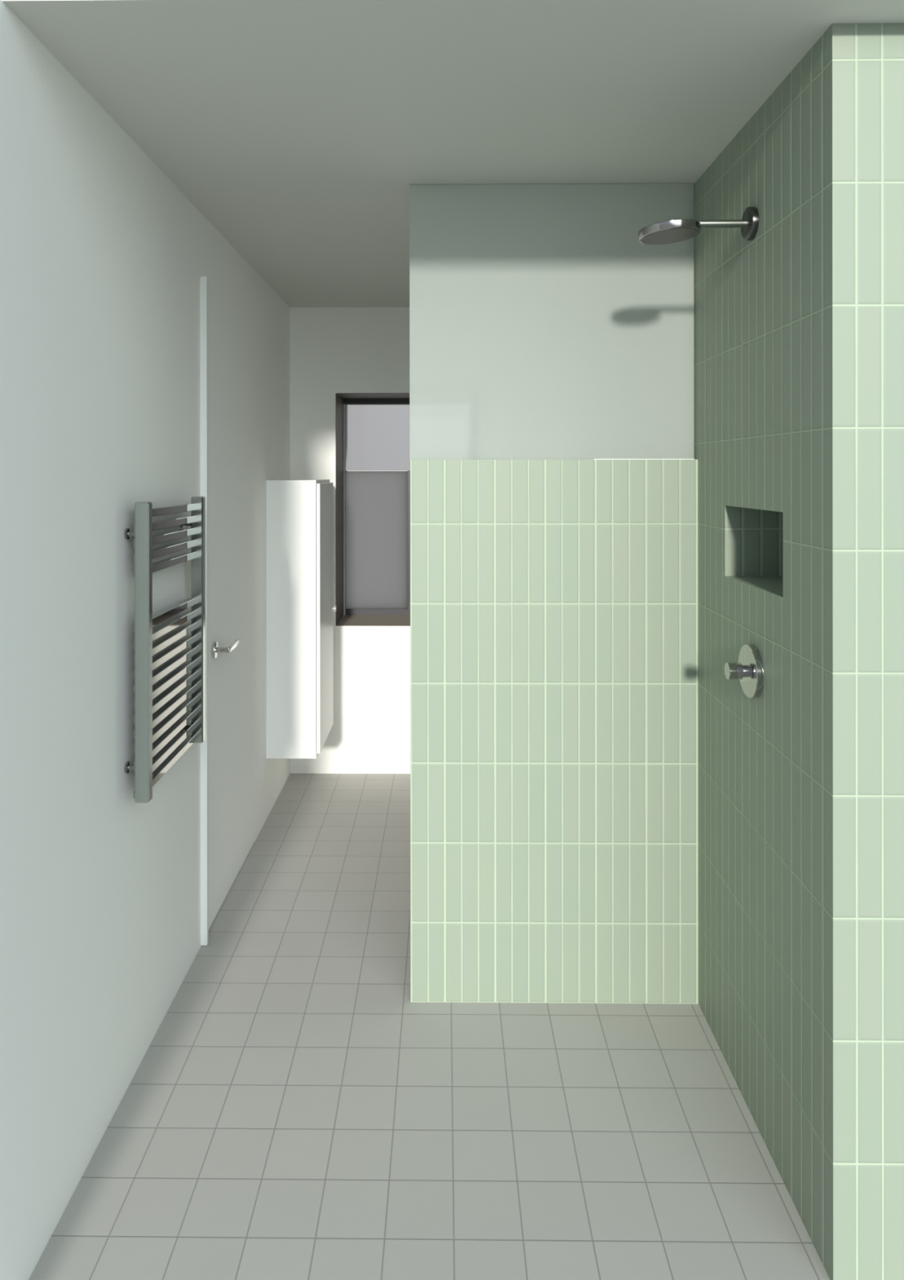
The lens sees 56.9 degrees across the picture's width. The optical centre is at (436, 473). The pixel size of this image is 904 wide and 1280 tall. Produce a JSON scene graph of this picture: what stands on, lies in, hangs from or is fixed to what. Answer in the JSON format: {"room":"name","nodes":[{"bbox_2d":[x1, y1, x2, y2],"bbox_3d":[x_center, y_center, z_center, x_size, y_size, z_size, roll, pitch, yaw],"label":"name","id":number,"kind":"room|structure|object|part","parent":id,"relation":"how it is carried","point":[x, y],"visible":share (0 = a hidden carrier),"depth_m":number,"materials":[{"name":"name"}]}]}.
{"room":"bathroom","nodes":[
{"label":"bathroom","id":0,"kind":"room"},
{"bbox_2d":[0,0,290,1279],"bbox_3d":[-0.880,0.361,2.667,0.150,2.500,3.614,0,0,1],"label":"wall","id":1,"kind":"structure","parent":0,"point":[104,259],"depth_m":1.94,"materials":[{"name":"white paint"}]},
{"bbox_2d":[124,496,205,803],"bbox_3d":[-0.772,0.461,2.395,0.071,0.774,0.507,0,0,1],"label":"towel radiator","id":2,"kind":"object","parent":1,"relation":"attached to","point":[156,750],"visible":1,"depth_m":2.35,"materials":[{"name":"grey metal"}]},
{"bbox_3d":[-0.758,0.461,2.156,0.038,0.774,0.030,0,0,1],"label":"post","id":3,"kind":"part","parent":2,"relation":"part of","materials":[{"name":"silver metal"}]},
{"bbox_3d":[-0.753,0.461,2.633,0.038,0.774,0.030,0,0,1],"label":"post","id":4,"kind":"part","parent":2,"relation":"part of","materials":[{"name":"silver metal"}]},
{"bbox_2d":[200,276,208,945],"bbox_3d":[-0.791,0.469,2.843,0.022,2.276,0.016,0,0,1],"label":"trim","id":5,"kind":"structure","parent":1,"relation":"attached to","point":[203,280],"depth_m":2.83,"materials":[{"name":"white paint"}]},
{"bbox_2d":[208,284,255,930],"bbox_3d":[-0.789,0.470,3.249,0.102,2.274,0.798,0,0,1],"label":"door","id":6,"kind":"structure","parent":1,"relation":"in","point":[231,331],"depth_m":3.24,"materials":[{"name":"white paint"}]},
{"bbox_3d":[-0.746,0.634,3.059,0.011,0.020,0.152,0,0,1],"label":"lever","id":7,"kind":"part","parent":6,"relation":"part of","materials":[{"name":"silver metal"}]},
{"bbox_2d":[266,479,336,758],"bbox_3d":[-0.652,0.678,4.097,0.273,1.292,0.460,0,0,1],"label":"upper cabinet","id":8,"kind":"object","parent":1,"relation":"attached to","point":[300,607],"visible":1,"depth_m":3.87,"materials":[{"name":"white paint"}]},
{"bbox_3d":[-0.545,0.675,4.097,0.014,1.253,0.458,0,0,1],"label":"cabinet door","id":9,"kind":"part","parent":8,"relation":"part of","materials":[{"name":"white paint"}]},
{"bbox_3d":[-0.525,0.693,4.268,0.022,0.034,0.034,0,0,1],"label":"knob","id":10,"kind":"part","parent":8,"relation":"part of","materials":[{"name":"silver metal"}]},
{"bbox_2d":[289,306,410,773],"bbox_3d":[0.208,0.360,4.639,2.284,2.500,0.355,0,0,1],"label":"wall","id":11,"kind":"structure","parent":0,"point":[333,351],"depth_m":4.47,"materials":[{"name":"white paint"}]},
{"bbox_2d":[335,392,410,626],"bbox_3d":[-0.157,0.195,4.659,0.762,1.249,0.387,0,0,1],"label":"window","id":12,"kind":"structure","parent":11,"relation":"in","point":[373,508],"depth_m":4.81,"materials":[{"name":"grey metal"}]},
{"bbox_3d":[-0.157,0.818,4.643,0.758,0.002,0.356,0,0,1],"label":"sill","id":13,"kind":"part","parent":12,"relation":"part of","materials":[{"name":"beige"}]},
{"bbox_3d":[-0.345,0.386,4.811,0.360,0.795,0.006,0,0,1],"label":"frosted pane","id":14,"kind":"part","parent":12,"relation":"part of","materials":[{"name":"white glass"}]},
{"bbox_2d":[28,773,830,1279],"bbox_3d":[0.192,1.685,3.055,2.284,0.150,2.914,0,0,1],"label":"floor","id":15,"kind":"structure","parent":0,"point":[291,1113],"depth_m":2.06,"materials":[{"name":"grey tile"}]},
{"bbox_2d":[1,0,903,307],"bbox_3d":[0.192,-0.990,3.235,2.284,0.200,3.354,0,0,1],"label":"ceiling","id":16,"kind":"structure","parent":0,"point":[301,131],"depth_m":1.95,"materials":[{"name":"paint"}]},
{"bbox_2d":[410,459,698,1004],"bbox_3d":[0.358,0.784,2.586,0.874,1.651,0.105,0,0,1],"label":"wall partition","id":17,"kind":"structure","parent":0,"point":[554,603],"depth_m":2.53,"materials":[{"name":"green tile"}]},
{"bbox_2d":[409,182,694,459],"bbox_3d":[0.354,-0.465,2.560,0.872,0.847,0.012,0,0,1],"label":"glass screen","id":18,"kind":"object","parent":17,"relation":"on","point":[543,326],"visible":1,"depth_m":2.56,"materials":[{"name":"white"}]},
{"bbox_2d":[693,22,903,1279],"bbox_3d":[1.057,0.359,2.139,0.533,2.500,0.984,0,0,1],"label":"wall","id":19,"kind":"structure","parent":0,"point":[799,325],"depth_m":1.76,"materials":[{"name":"green tile"}]},
{"bbox_2d":[638,206,759,244],"bbox_3d":[0.647,-0.622,2.078,0.284,0.081,0.151,0,0,1],"label":"shower","id":20,"kind":"object","parent":19,"relation":"attached to","point":[673,231],"visible":1,"depth_m":2.06,"materials":[{"name":"grey metal"}]},
{"bbox_3d":[0.673,-0.622,2.077,0.201,0.020,0.020,0,0,1],"label":"arm","id":21,"kind":"part","parent":20,"relation":"part of","materials":[{"name":"grey metal"}]},
{"bbox_2d":[724,644,764,697],"bbox_3d":[0.756,0.491,2.071,0.067,0.130,0.130,0,0,1],"label":"shower mixer","id":22,"kind":"object","parent":19,"relation":"attached to","point":[749,669],"visible":1,"depth_m":2.05,"materials":[{"name":"silver metal"}]},
{"bbox_3d":[0.740,0.491,2.071,0.034,0.041,0.041,0,0,1],"label":"knob","id":23,"kind":"part","parent":22,"relation":"part of","materials":[{"name":"silver metal"}]},
{"bbox_3d":[0.765,0.491,2.071,0.018,0.030,0.030,0,0,1],"label":"stem","id":24,"kind":"part","parent":22,"relation":"part of","materials":[{"name":"silver metal"}]},
{"bbox_3d":[0.781,0.491,2.071,0.017,0.130,0.130,0,0,1],"label":"wall plate","id":25,"kind":"part","parent":22,"relation":"part of","materials":[{"name":"silver metal"}]}
]}

